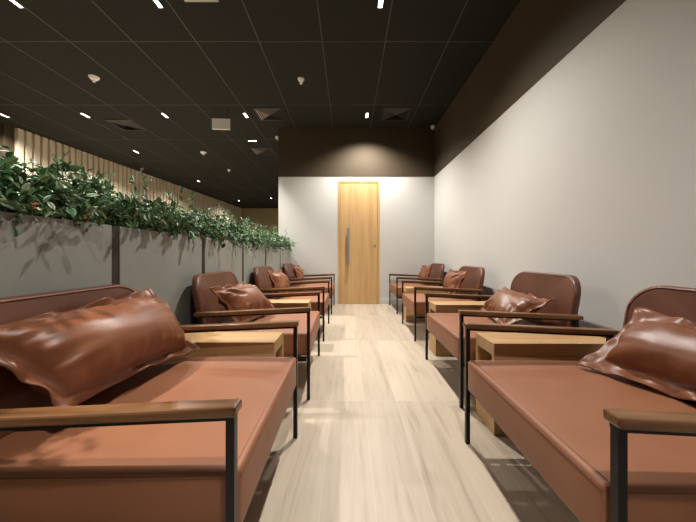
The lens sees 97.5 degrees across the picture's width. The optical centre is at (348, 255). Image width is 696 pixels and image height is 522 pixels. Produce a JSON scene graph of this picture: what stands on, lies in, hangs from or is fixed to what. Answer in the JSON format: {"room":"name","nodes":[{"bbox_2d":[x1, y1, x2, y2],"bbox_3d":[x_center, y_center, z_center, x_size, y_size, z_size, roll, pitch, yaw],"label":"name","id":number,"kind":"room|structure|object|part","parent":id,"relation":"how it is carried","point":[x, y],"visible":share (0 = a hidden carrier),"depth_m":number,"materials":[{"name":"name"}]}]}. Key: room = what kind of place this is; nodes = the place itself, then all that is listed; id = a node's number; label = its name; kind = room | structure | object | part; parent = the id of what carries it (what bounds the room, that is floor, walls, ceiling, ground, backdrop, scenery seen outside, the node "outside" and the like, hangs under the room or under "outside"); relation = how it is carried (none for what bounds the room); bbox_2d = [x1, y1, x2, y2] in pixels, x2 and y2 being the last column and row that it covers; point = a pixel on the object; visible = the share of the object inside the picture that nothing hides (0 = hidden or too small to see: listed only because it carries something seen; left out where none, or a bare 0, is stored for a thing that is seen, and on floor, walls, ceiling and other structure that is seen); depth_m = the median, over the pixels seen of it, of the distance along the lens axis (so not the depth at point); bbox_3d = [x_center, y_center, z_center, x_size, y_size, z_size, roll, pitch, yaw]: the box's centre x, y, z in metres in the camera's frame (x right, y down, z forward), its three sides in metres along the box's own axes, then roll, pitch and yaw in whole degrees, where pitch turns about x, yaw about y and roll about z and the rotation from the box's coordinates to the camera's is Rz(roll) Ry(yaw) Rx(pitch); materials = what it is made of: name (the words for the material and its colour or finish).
{"room":"waiting lounge","nodes":[
{"label":"waiting lounge","id":0,"kind":"room"},
{"bbox_2d":[0,124,14,159],"bbox_3d":[-7.020,-0.672,4.980,2.960,2.945,0.160,0,0,0],"label":"wall","id":1,"kind":"structure","parent":0,"point":[7,133],"depth_m":4.96,"materials":[{"name":"brown paint"}]},
{"bbox_2d":[15,128,240,223],"bbox_3d":[-5.202,-0.672,9.335,0.195,2.945,8.572,0,0,5],"label":"wall","id":2,"kind":"structure","parent":0,"point":[28,145],"depth_m":6.93,"materials":[{"name":"beige wood"}]},
{"bbox_2d":[241,208,277,235],"bbox_3d":[-3.534,-0.672,13.675,9.933,2.945,0.150,0,0,0],"label":"wall","id":3,"kind":"structure","parent":0,"point":[269,216],"depth_m":13.60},
{"bbox_2d":[0,0,519,207],"bbox_3d":[-3.458,-2.175,5.500,10.083,0.100,17.400,0,0,0],"label":"ceiling","id":4,"kind":"structure","parent":0,"point":[352,68],"depth_m":3.49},
{"bbox_2d":[9,0,25,8],"bbox_3d":[-2.790,-2.121,2.530,0.052,0.008,0.168,0,0,0],"label":"recessed light","id":5,"kind":"object","parent":4,"relation":"in","point":[14,2],"visible":1,"depth_m":2.57,"materials":[{"name":"white plastic"}]},
{"bbox_2d":[88,74,99,82],"bbox_3d":[-3.020,-2.096,3.620,0.110,0.058,0.110,0,0,0],"label":"smoke detector","id":6,"kind":"object","parent":4,"relation":"attached to","point":[94,78],"visible":1,"depth_m":3.60,"materials":[{"name":"white plastic"}]},
{"bbox_2d":[105,120,146,130],"bbox_3d":[-3.600,-2.116,4.950,0.400,0.018,0.400,0,0,0],"label":"ceiling vent","id":7,"kind":"object","parent":4,"relation":"in","point":[128,123],"visible":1,"depth_m":4.89,"materials":[{"name":"black metal"}]},
{"bbox_2d":[152,0,164,8],"bbox_3d":[-1.600,-2.121,2.530,0.052,0.008,0.168,0,0,0],"label":"recessed light","id":8,"kind":"object","parent":4,"relation":"in","point":[158,4],"visible":1,"depth_m":2.57,"materials":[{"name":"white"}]},
{"bbox_2d":[184,0,218,1],"bbox_3d":[-1.220,-2.116,2.420,0.280,0.018,0.240,0,0,0],"label":"ceiling panel","id":9,"kind":"object","parent":4,"relation":"attached to","point":[184,0],"visible":1,"depth_m":2.53,"materials":[{"name":"grey"}]},
{"bbox_2d":[212,108,229,129],"bbox_3d":[-1.830,-1.970,4.380,0.250,0.310,0.020,0,0,-4],"label":"hanging sign","id":10,"kind":"object","parent":4,"relation":"hanging from","point":[217,124],"visible":1,"depth_m":4.37,"materials":[{"name":"white plastic"}]},
{"bbox_2d":[0,0,492,207],"bbox_3d":[-3.390,-2.128,5.333,10.020,0.014,17.334,0,0,0],"label":"grid","id":11,"kind":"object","parent":4,"relation":"attached to","point":[322,41],"depth_m":3.47,"materials":[{"name":"grey paint"}]},
{"bbox_2d":[250,147,274,154],"bbox_3d":[-1.730,-2.116,6.170,0.400,0.018,0.400,0,0,0],"label":"ceiling vent","id":12,"kind":"object","parent":4,"relation":"in","point":[262,149],"visible":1,"depth_m":6.11,"materials":[{"name":"grey metal"}]},
{"bbox_2d":[253,108,285,120],"bbox_3d":[-1.175,-2.116,4.570,0.400,0.018,0.400,0,0,0],"label":"ceiling vent","id":13,"kind":"object","parent":4,"relation":"in","point":[275,112],"visible":1,"depth_m":4.52,"materials":[{"name":"black metal"}]},
{"bbox_2d":[298,77,303,83],"bbox_3d":[-0.570,-2.096,3.660,0.080,0.058,0.080,0,0,0],"label":"smoke detector","id":14,"kind":"object","parent":4,"relation":"attached to","point":[300,79],"visible":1,"depth_m":3.64,"materials":[{"name":"white plastic"}]},
{"bbox_2d":[377,0,383,8],"bbox_3d":[0.270,-2.121,2.530,0.052,0.008,0.168,0,0,0],"label":"recessed light","id":15,"kind":"object","parent":4,"relation":"in","point":[380,4],"visible":1,"depth_m":2.57,"materials":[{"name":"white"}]},
{"bbox_2d":[381,108,411,120],"bbox_3d":[0.710,-2.116,4.570,0.400,0.018,0.400,0,0,0],"label":"ceiling vent","id":16,"kind":"object","parent":4,"relation":"in","point":[391,111],"visible":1,"depth_m":4.51,"materials":[{"name":"black metal"}]},
{"bbox_2d":[278,177,433,303],"bbox_3d":[0.183,-0.688,5.158,2.700,2.975,0.150,0,0,0],"label":"wall","id":17,"kind":"structure","parent":0,"point":[307,206],"depth_m":5.08,"materials":[{"name":"white paint"}]},
{"bbox_2d":[329,299,336,303],"bbox_3d":[-0.568,0.757,5.077,0.765,0.085,0.012,0,0,0],"label":"baseboard","id":18,"kind":"structure","parent":17,"relation":"attached to","point":[329,299],"depth_m":5.07,"materials":[{"name":"white paint"}]},
{"bbox_2d":[278,128,433,176],"bbox_3d":[0.132,-1.722,5.091,2.602,0.805,0.023,0,0,0],"label":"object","id":19,"kind":"structure","parent":17,"relation":"attached to","point":[302,152],"depth_m":5.08,"materials":[{"name":"brown paint"}]},
{"bbox_2d":[338,181,379,303],"bbox_3d":[0.172,-0.229,5.122,0.697,2.057,0.202,0,0,0],"label":"door","id":20,"kind":"structure","parent":17,"relation":"in","point":[358,201],"depth_m":5.08,"materials":[{"name":"brown wood"}]},
{"bbox_3d":[0.000,-0.165,5.053,0.040,0.600,0.064,0,0,0],"label":"handle","id":21,"kind":"part","parent":20,"relation":"part of","materials":[{"name":"silver metal"}]},
{"bbox_2d":[380,299,401,303],"bbox_3d":[0.981,0.757,5.077,0.905,0.085,0.012,0,0,0],"label":"baseboard","id":22,"kind":"structure","parent":17,"relation":"attached to","point":[382,301],"depth_m":5.07,"materials":[{"name":"white paint"}]},
{"bbox_2d":[243,304,579,521],"bbox_3d":[-3.458,0.850,5.500,10.083,0.100,17.400,0,0,0],"label":"floor","id":23,"kind":"structure","parent":0,"point":[381,437],"depth_m":1.27,"materials":[{"name":"wood"}]},
{"bbox_2d":[0,211,289,324],"bbox_3d":[-1.066,0.338,2.027,0.202,0.925,6.095,0,0,0],"label":"partition wall","id":24,"kind":"structure","parent":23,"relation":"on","point":[49,254],"depth_m":1.26,"materials":[{"name":"paint"}]},
{"bbox_3d":[-1.066,0.338,0.885,0.202,0.925,0.718,0,0,0],"label":"panel","id":25,"kind":"part","parent":24,"relation":"part of","materials":[{"name":"paint"}]},
{"bbox_3d":[-1.066,0.339,1.266,0.194,0.923,0.043,0,0,0],"label":"post","id":26,"kind":"part","parent":24,"relation":"part of","materials":[{"name":"black"}]},
{"bbox_2d":[0,145,296,252],"bbox_3d":[-1.035,-0.252,2.590,0.488,0.428,5.092,0,0,0],"label":"trailing foliage","id":27,"kind":"object","parent":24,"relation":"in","point":[45,195],"visible":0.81,"depth_m":1.22,"materials":[{"name":"green plant"}]},
{"bbox_3d":[-1.066,0.338,1.647,0.202,0.925,0.718,0,0,0],"label":"panel","id":28,"kind":"part","parent":24,"relation":"part of","materials":[{"name":"paint"}]},
{"bbox_3d":[-1.066,0.339,2.028,0.194,0.923,0.043,0,0,0],"label":"post","id":29,"kind":"part","parent":24,"relation":"part of","materials":[{"name":"black"}]},
{"bbox_3d":[-1.066,0.338,2.409,0.202,0.925,0.718,0,0,0],"label":"panel","id":30,"kind":"part","parent":24,"relation":"part of","materials":[{"name":"paint"}]},
{"bbox_3d":[-1.066,0.339,2.790,0.194,0.923,0.043,0,0,0],"label":"post","id":31,"kind":"part","parent":24,"relation":"part of","materials":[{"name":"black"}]},
{"bbox_3d":[-1.066,0.338,3.171,0.202,0.925,0.718,0,0,0],"label":"panel","id":32,"kind":"part","parent":24,"relation":"part of","materials":[{"name":"paint"}]},
{"bbox_3d":[-1.066,0.338,3.933,0.202,0.925,0.718,0,0,0],"label":"panel","id":33,"kind":"part","parent":24,"relation":"part of","materials":[{"name":"paint"}]},
{"bbox_3d":[-1.066,0.338,4.705,0.202,0.925,0.739,0,0,0],"label":"panel","id":34,"kind":"part","parent":24,"relation":"part of","materials":[{"name":"paint"}]},
{"bbox_2d":[0,284,298,521],"bbox_3d":[-0.576,0.455,0.968,0.718,0.690,0.790,0,0,0],"label":"armchair","id":35,"kind":"object","parent":23,"relation":"on","point":[179,439],"visible":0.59,"depth_m":0.66,"materials":[{"name":"brown leather"}]},
{"bbox_3d":[-0.878,0.278,0.965,0.113,0.335,0.670,0,0,0],"label":"backrest","id":36,"kind":"part","parent":35,"relation":"part of","materials":[{"name":"leather"}]},
{"bbox_2d":[0,287,199,406],"bbox_3d":[-0.761,0.271,0.975,0.238,0.277,0.716,0,0,2],"label":"throw pillow","id":37,"kind":"object","parent":35,"relation":"on","point":[70,357],"visible":0.99,"depth_m":0.83,"materials":[{"name":"leather"}]},
{"bbox_3d":[-0.528,0.324,0.594,0.617,0.035,0.021,0,0,0],"label":"arm rail","id":38,"kind":"part","parent":35,"relation":"part of","materials":[{"name":"black metal"}]},
{"bbox_3d":[-0.534,0.309,0.594,0.641,0.047,0.042,0,0,0],"label":"armrest","id":39,"kind":"part","parent":35,"relation":"part of","materials":[{"name":"brown wood"}]},
{"bbox_3d":[-0.535,0.497,0.968,0.625,0.136,0.706,0,0,0],"label":"seat","id":40,"kind":"part","parent":35,"relation":"part of","materials":[{"name":"leather"}]},
{"bbox_3d":[-0.228,0.555,0.596,0.017,0.489,0.019,0,0,0],"label":"leg","id":41,"kind":"part","parent":35,"relation":"part of","materials":[{"name":"black metal"}]},
{"bbox_3d":[-0.540,0.309,1.342,0.641,0.047,0.042,0,0,0],"label":"armrest","id":42,"kind":"part","parent":35,"relation":"part of","materials":[{"name":"brown wood"}]},
{"bbox_3d":[-0.534,0.324,1.342,0.617,0.035,0.021,0,0,0],"label":"arm rail","id":43,"kind":"part","parent":35,"relation":"part of","materials":[{"name":"black metal"}]},
{"bbox_3d":[-0.234,0.555,1.344,0.017,0.489,0.019,0,0,0],"label":"leg","id":44,"kind":"part","parent":35,"relation":"part of","materials":[{"name":"black metal"}]},
{"bbox_2d":[182,332,283,356],"bbox_3d":[-0.620,0.595,1.475,0.570,0.410,0.196,0,0,0],"label":"side table","id":45,"kind":"object","parent":23,"relation":"on","point":[211,344],"visible":0.29,"depth_m":1.38,"materials":[{"name":"brown wood"}]},
{"bbox_3d":[-0.620,0.624,1.388,0.570,0.352,0.022,0,0,0],"label":"panel","id":46,"kind":"part","parent":45,"relation":"part of","materials":[{"name":"brown wood"}]},
{"bbox_3d":[-0.620,0.624,1.562,0.570,0.352,0.022,0,0,0],"label":"panel","id":47,"kind":"part","parent":45,"relation":"part of","materials":[{"name":"brown wood"}]},
{"bbox_2d":[192,271,320,399],"bbox_3d":[-0.575,0.455,2.068,0.718,0.690,0.790,0,0,-1],"label":"armchair","id":48,"kind":"object","parent":23,"relation":"on","point":[208,309],"visible":0.61,"depth_m":1.80,"materials":[{"name":"brown leather"}]},
{"bbox_3d":[-0.822,0.568,1.688,0.019,0.464,0.019,0,0,-1],"label":"leg","id":49,"kind":"part","parent":48,"relation":"part of","materials":[{"name":"black metal"}]},
{"bbox_3d":[-0.877,0.278,2.061,0.113,0.335,0.670,0,0,-1],"label":"backrest","id":50,"kind":"part","parent":48,"relation":"part of","materials":[{"name":"leather"}]},
{"bbox_2d":[210,281,274,322],"bbox_3d":[-0.667,0.303,2.041,0.274,0.248,0.561,0,0,0],"label":"throw pillow","id":51,"kind":"object","parent":48,"relation":"on","point":[242,296],"visible":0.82,"depth_m":1.92,"materials":[{"name":"leather"}]},
{"bbox_3d":[-0.529,0.309,1.694,0.641,0.047,0.042,0,0,-1],"label":"armrest","id":52,"kind":"part","parent":48,"relation":"part of","materials":[{"name":"brown wood"}]},
{"bbox_3d":[-0.523,0.324,1.695,0.617,0.035,0.021,0,0,-1],"label":"arm rail","id":53,"kind":"part","parent":48,"relation":"part of","materials":[{"name":"black metal"}]},
{"bbox_3d":[-0.534,0.497,2.068,0.625,0.136,0.706,0,0,-1],"label":"seat","id":54,"kind":"part","parent":48,"relation":"part of","materials":[{"name":"leather"}]},
{"bbox_3d":[-0.544,0.309,2.442,0.641,0.047,0.042,0,0,-1],"label":"armrest","id":55,"kind":"part","parent":48,"relation":"part of","materials":[{"name":"brown wood"}]},
{"bbox_3d":[-0.538,0.324,2.442,0.617,0.035,0.021,0,0,-1],"label":"arm rail","id":56,"kind":"part","parent":48,"relation":"part of","materials":[{"name":"black metal"}]},
{"bbox_3d":[-0.532,0.577,2.068,0.580,0.020,0.748,0,0,-1],"label":"seat frame","id":57,"kind":"part","parent":48,"relation":"part of","materials":[{"name":"black metal"}]},
{"bbox_3d":[-0.223,0.555,1.701,0.017,0.489,0.019,0,0,-1],"label":"leg","id":58,"kind":"part","parent":48,"relation":"part of","materials":[{"name":"black metal"}]},
{"bbox_3d":[-0.238,0.555,2.449,0.017,0.489,0.019,0,0,-1],"label":"leg","id":59,"kind":"part","parent":48,"relation":"part of","materials":[{"name":"black metal"}]},
{"bbox_2d":[268,299,310,307],"bbox_3d":[-0.620,0.595,2.640,0.570,0.410,0.196,0,0,0],"label":"side table","id":60,"kind":"object","parent":23,"relation":"on","point":[277,303],"visible":0.22,"depth_m":2.56,"materials":[{"name":"brown wood"}]},
{"bbox_2d":[253,266,329,341],"bbox_3d":[-0.579,0.455,3.235,0.718,0.690,0.790,0,0,0],"label":"armchair","id":61,"kind":"object","parent":23,"relation":"on","point":[261,277],"visible":0.47,"depth_m":3.05,"materials":[{"name":"brown leather"}]},
{"bbox_3d":[-0.882,0.278,3.235,0.113,0.335,0.670,0,0,0],"label":"backrest","id":62,"kind":"part","parent":61,"relation":"part of","materials":[{"name":"leather"}]},
{"bbox_2d":[267,269,290,292],"bbox_3d":[-0.718,0.275,3.220,0.156,0.260,0.492,0,0,5],"label":"throw pillow","id":63,"kind":"object","parent":61,"relation":"on","point":[278,279],"visible":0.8,"depth_m":3.10,"materials":[{"name":"leather"}]},
{"bbox_3d":[-0.540,0.309,2.861,0.641,0.047,0.042,0,0,0],"label":"armrest","id":64,"kind":"part","parent":61,"relation":"part of","materials":[{"name":"brown wood"}]},
{"bbox_3d":[-0.534,0.324,2.861,0.617,0.035,0.021,0,0,0],"label":"arm rail","id":65,"kind":"part","parent":61,"relation":"part of","materials":[{"name":"black metal"}]},
{"bbox_3d":[-0.538,0.497,3.235,0.625,0.136,0.706,0,0,0],"label":"seat","id":66,"kind":"part","parent":61,"relation":"part of","materials":[{"name":"leather"}]},
{"bbox_3d":[-0.540,0.309,3.609,0.641,0.047,0.042,0,0,0],"label":"armrest","id":67,"kind":"part","parent":61,"relation":"part of","materials":[{"name":"brown wood"}]},
{"bbox_3d":[-0.234,0.555,2.861,0.017,0.489,0.019,0,0,0],"label":"leg","id":68,"kind":"part","parent":61,"relation":"part of","materials":[{"name":"black metal"}]},
{"bbox_2d":[283,263,334,313],"bbox_3d":[-0.579,0.455,4.585,0.718,0.690,0.790,0,0,0],"label":"armchair","id":69,"kind":"object","parent":23,"relation":"on","point":[288,269],"visible":0.53,"depth_m":4.34,"materials":[{"name":"brown leather"}]},
{"bbox_3d":[-0.882,0.278,4.585,0.113,0.335,0.670,0,0,0],"label":"backrest","id":70,"kind":"part","parent":69,"relation":"part of","materials":[{"name":"leather"}]},
{"bbox_2d":[292,265,303,280],"bbox_3d":[-0.743,0.261,4.560,0.139,0.265,0.488,0,0,5],"label":"throw pillow","id":71,"kind":"object","parent":69,"relation":"on","point":[298,272],"visible":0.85,"depth_m":4.43,"materials":[{"name":"leather"}]},
{"bbox_3d":[-0.540,0.309,4.211,0.641,0.047,0.042,0,0,0],"label":"armrest","id":72,"kind":"part","parent":69,"relation":"part of","materials":[{"name":"brown wood"}]},
{"bbox_3d":[-0.538,0.497,4.585,0.625,0.136,0.706,0,0,0],"label":"seat","id":73,"kind":"part","parent":69,"relation":"part of","materials":[{"name":"leather"}]},
{"bbox_3d":[-0.540,0.309,4.959,0.641,0.047,0.042,0,0,0],"label":"armrest","id":74,"kind":"part","parent":69,"relation":"part of","materials":[{"name":"brown wood"}]},
{"bbox_3d":[-0.234,0.555,4.211,0.017,0.489,0.019,0,0,0],"label":"leg","id":75,"kind":"part","parent":69,"relation":"part of","materials":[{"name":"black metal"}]},
{"bbox_2d":[389,263,444,313],"bbox_3d":[1.015,0.455,4.585,0.718,0.690,0.790,0,0,0],"label":"armchair","id":76,"kind":"object","parent":23,"relation":"on","point":[437,269],"visible":0.6,"depth_m":4.42,"materials":[{"name":"brown leather"}]},
{"bbox_3d":[0.670,0.555,4.211,0.017,0.489,0.019,0,0,0],"label":"leg","id":77,"kind":"part","parent":76,"relation":"part of","materials":[{"name":"black metal"}]},
{"bbox_3d":[0.977,0.309,4.959,0.641,0.047,0.042,0,0,0],"label":"armrest","id":78,"kind":"part","parent":76,"relation":"part of","materials":[{"name":"brown wood"}]},
{"bbox_3d":[0.975,0.497,4.585,0.625,0.136,0.706,0,0,0],"label":"seat","id":79,"kind":"part","parent":76,"relation":"part of","materials":[{"name":"leather"}]},
{"bbox_3d":[0.977,0.309,4.211,0.641,0.047,0.042,0,0,0],"label":"armrest","id":80,"kind":"part","parent":76,"relation":"part of","materials":[{"name":"brown wood"}]},
{"bbox_2d":[418,264,431,280],"bbox_3d":[1.152,0.256,4.634,0.134,0.284,0.471,0,0,0],"label":"throw pillow","id":81,"kind":"object","parent":76,"relation":"on","point":[424,272],"visible":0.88,"depth_m":4.51,"materials":[{"name":"leather"}]},
{"bbox_3d":[1.318,0.278,4.585,0.113,0.335,0.670,0,0,0],"label":"backrest","id":82,"kind":"part","parent":76,"relation":"part of","materials":[{"name":"leather"}]},
{"bbox_2d":[404,287,446,321],"bbox_3d":[0.985,0.595,3.800,0.570,0.410,0.196,0,0,0],"label":"side table","id":83,"kind":"object","parent":23,"relation":"on","point":[408,316],"visible":0.26,"depth_m":3.70,"materials":[{"name":"brown wood"}]},
{"bbox_3d":[0.985,0.624,3.713,0.570,0.352,0.022,0,0,0],"label":"panel","id":84,"kind":"part","parent":83,"relation":"part of","materials":[{"name":"brown wood"}]},
{"bbox_2d":[401,266,484,341],"bbox_3d":[0.978,0.455,3.228,0.718,0.690,0.790,0,0,1],"label":"armchair","id":85,"kind":"object","parent":23,"relation":"on","point":[473,282],"visible":0.59,"depth_m":3.02,"materials":[{"name":"brown leather"}]},
{"bbox_3d":[0.641,0.555,3.609,0.017,0.489,0.019,0,0,1],"label":"leg","id":86,"kind":"part","parent":85,"relation":"part of","materials":[{"name":"black metal"}]},
{"bbox_3d":[0.626,0.555,2.861,0.017,0.489,0.019,0,0,1],"label":"leg","id":87,"kind":"part","parent":85,"relation":"part of","materials":[{"name":"black metal"}]},
{"bbox_3d":[0.947,0.309,3.602,0.641,0.047,0.042,0,0,1],"label":"armrest","id":88,"kind":"part","parent":85,"relation":"part of","materials":[{"name":"brown wood"}]},
{"bbox_3d":[0.937,0.497,3.228,0.625,0.136,0.706,0,0,1],"label":"seat","id":89,"kind":"part","parent":85,"relation":"part of","materials":[{"name":"leather"}]},
{"bbox_3d":[0.926,0.324,2.855,0.617,0.035,0.021,0,0,1],"label":"arm rail","id":90,"kind":"part","parent":85,"relation":"part of","materials":[{"name":"black metal"}]},
{"bbox_3d":[0.932,0.309,2.854,0.641,0.047,0.042,0,0,1],"label":"armrest","id":91,"kind":"part","parent":85,"relation":"part of","materials":[{"name":"brown wood"}]},
{"bbox_2d":[443,269,467,293],"bbox_3d":[1.111,0.279,3.250,0.152,0.270,0.540,0,0,0],"label":"throw pillow","id":92,"kind":"object","parent":85,"relation":"on","point":[454,278],"visible":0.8,"depth_m":3.13,"materials":[{"name":"leather"}]},
{"bbox_3d":[1.280,0.278,3.221,0.113,0.335,0.670,0,0,1],"label":"backrest","id":93,"kind":"part","parent":85,"relation":"part of","materials":[{"name":"leather"}]},
{"bbox_2d":[429,301,485,355],"bbox_3d":[0.980,0.595,2.530,0.570,0.410,0.196,0,0,0],"label":"side table","id":94,"kind":"object","parent":23,"relation":"on","point":[435,346],"visible":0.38,"depth_m":2.43,"materials":[{"name":"brown wood"}]},
{"bbox_3d":[0.980,0.624,2.617,0.570,0.352,0.022,0,0,0],"label":"panel","id":95,"kind":"part","parent":94,"relation":"part of","materials":[{"name":"brown wood"}]},
{"bbox_3d":[0.705,0.682,2.530,0.020,0.235,0.151,0,0,0],"label":"panel","id":96,"kind":"part","parent":94,"relation":"part of","materials":[{"name":"brown wood"}]},
{"bbox_3d":[0.980,0.624,2.443,0.570,0.352,0.022,0,0,0],"label":"panel","id":97,"kind":"part","parent":94,"relation":"part of","materials":[{"name":"brown wood"}]},
{"bbox_2d":[424,271,583,407],"bbox_3d":[0.945,0.455,1.981,0.718,0.690,0.790,0,0,1],"label":"armchair","id":98,"kind":"object","parent":23,"relation":"on","point":[448,329],"visible":0.54,"depth_m":1.81,"materials":[{"name":"brown leather"}]},
{"bbox_3d":[0.604,0.555,2.359,0.017,0.489,0.019,0,0,1],"label":"leg","id":99,"kind":"part","parent":98,"relation":"part of","materials":[{"name":"black metal"}]},
{"bbox_3d":[0.904,0.324,2.356,0.617,0.035,0.021,0,0,1],"label":"arm rail","id":100,"kind":"part","parent":98,"relation":"part of","materials":[{"name":"black metal"}]},
{"bbox_3d":[0.910,0.309,2.356,0.641,0.047,0.042,0,0,1],"label":"armrest","id":101,"kind":"part","parent":98,"relation":"part of","materials":[{"name":"brown wood"}]},
{"bbox_3d":[0.597,0.555,1.611,0.017,0.489,0.019,0,0,1],"label":"leg","id":102,"kind":"part","parent":98,"relation":"part of","materials":[{"name":"black metal"}]},
{"bbox_3d":[0.904,0.497,1.982,0.625,0.136,0.706,0,0,1],"label":"seat","id":103,"kind":"part","parent":98,"relation":"part of","materials":[{"name":"leather"}]},
{"bbox_2d":[479,286,555,323],"bbox_3d":[1.035,0.325,1.980,0.262,0.205,0.560,0,0,0],"label":"throw pillow","id":104,"kind":"object","parent":98,"relation":"on","point":[505,300],"visible":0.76,"depth_m":1.87,"materials":[{"name":"leather"}]},
{"bbox_3d":[0.897,0.324,1.608,0.617,0.035,0.021,0,0,1],"label":"arm rail","id":105,"kind":"part","parent":98,"relation":"part of","materials":[{"name":"black metal"}]},
{"bbox_3d":[0.903,0.309,1.608,0.641,0.047,0.042,0,0,1],"label":"armrest","id":106,"kind":"part","parent":98,"relation":"part of","materials":[{"name":"brown wood"}]},
{"bbox_3d":[1.248,0.278,1.978,0.113,0.335,0.670,0,0,1],"label":"backrest","id":107,"kind":"part","parent":98,"relation":"part of","materials":[{"name":"leather"}]},
{"bbox_3d":[1.196,0.568,1.605,0.019,0.464,0.019,0,0,1],"label":"leg","id":108,"kind":"part","parent":98,"relation":"part of","materials":[{"name":"black metal"}]},
{"bbox_2d":[476,333,605,435],"bbox_3d":[0.933,0.595,1.455,0.570,0.410,0.196,0,0,0],"label":"side table","id":109,"kind":"object","parent":23,"relation":"on","point":[489,346],"visible":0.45,"depth_m":1.36,"materials":[{"name":"brown wood"}]},
{"bbox_3d":[0.933,0.624,1.542,0.570,0.352,0.022,0,0,0],"label":"panel","id":110,"kind":"part","parent":109,"relation":"part of","materials":[{"name":"brown wood"}]},
{"bbox_3d":[0.658,0.682,1.455,0.020,0.235,0.151,0,0,0],"label":"panel","id":111,"kind":"part","parent":109,"relation":"part of","materials":[{"name":"brown wood"}]},
{"bbox_3d":[0.933,0.624,1.368,0.570,0.352,0.022,0,0,0],"label":"panel","id":112,"kind":"part","parent":109,"relation":"part of","materials":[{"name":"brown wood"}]},
{"bbox_2d":[463,286,695,521],"bbox_3d":[0.845,0.455,0.923,0.718,0.690,0.790,0,0,1],"label":"armchair","id":113,"kind":"object","parent":23,"relation":"on","point":[613,448],"visible":0.77,"depth_m":0.77,"materials":[{"name":"leather"}]},
{"bbox_3d":[0.508,0.555,1.304,0.017,0.489,0.019,0,0,1],"label":"leg","id":114,"kind":"part","parent":113,"relation":"part of","materials":[{"name":"black metal"}]},
{"bbox_3d":[0.808,0.324,1.298,0.617,0.035,0.021,0,0,1],"label":"arm rail","id":115,"kind":"part","parent":113,"relation":"part of","materials":[{"name":"black metal"}]},
{"bbox_3d":[0.814,0.309,1.297,0.641,0.047,0.042,0,0,1],"label":"armrest","id":116,"kind":"part","parent":113,"relation":"part of","materials":[{"name":"brown wood"}]},
{"bbox_3d":[0.804,0.497,0.923,0.625,0.136,0.706,0,0,1],"label":"seat","id":117,"kind":"part","parent":113,"relation":"part of","materials":[{"name":"leather"}]},
{"bbox_3d":[0.493,0.555,0.556,0.017,0.489,0.019,0,0,1],"label":"leg","id":118,"kind":"part","parent":113,"relation":"part of","materials":[{"name":"black metal"}]},
{"bbox_2d":[576,307,695,400],"bbox_3d":[1.031,0.311,0.936,0.266,0.232,0.508,0,0,-5],"label":"throw pillow","id":119,"kind":"object","parent":113,"relation":"on","point":[655,350],"visible":1,"depth_m":0.99,"materials":[{"name":"leather"}]},
{"bbox_3d":[0.799,0.309,0.549,0.641,0.047,0.042,0,0,1],"label":"armrest","id":120,"kind":"part","parent":113,"relation":"part of","materials":[{"name":"brown wood"}]},
{"bbox_3d":[0.793,0.324,0.550,0.617,0.035,0.021,0,0,1],"label":"arm rail","id":121,"kind":"part","parent":113,"relation":"part of","materials":[{"name":"black metal"}]},
{"bbox_3d":[1.147,0.278,0.916,0.113,0.335,0.670,0,0,1],"label":"backrest","id":122,"kind":"part","parent":113,"relation":"part of","materials":[{"name":"leather"}]},
{"bbox_2d":[434,0,695,337],"bbox_3d":[1.508,-0.688,1.016,0.150,2.975,8.433,0,0,0],"label":"wall","id":123,"kind":"structure","parent":0,"point":[589,175],"depth_m":1.75,"materials":[{"name":"white paint"}]},
{"bbox_2d":[434,0,625,176],"bbox_3d":[1.442,-1.722,0.942,0.023,0.805,8.283,0,0,0],"label":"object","id":124,"kind":"structure","parent":123,"relation":"attached to","point":[537,35],"depth_m":2.63,"materials":[{"name":"brown paint"}]}
]}

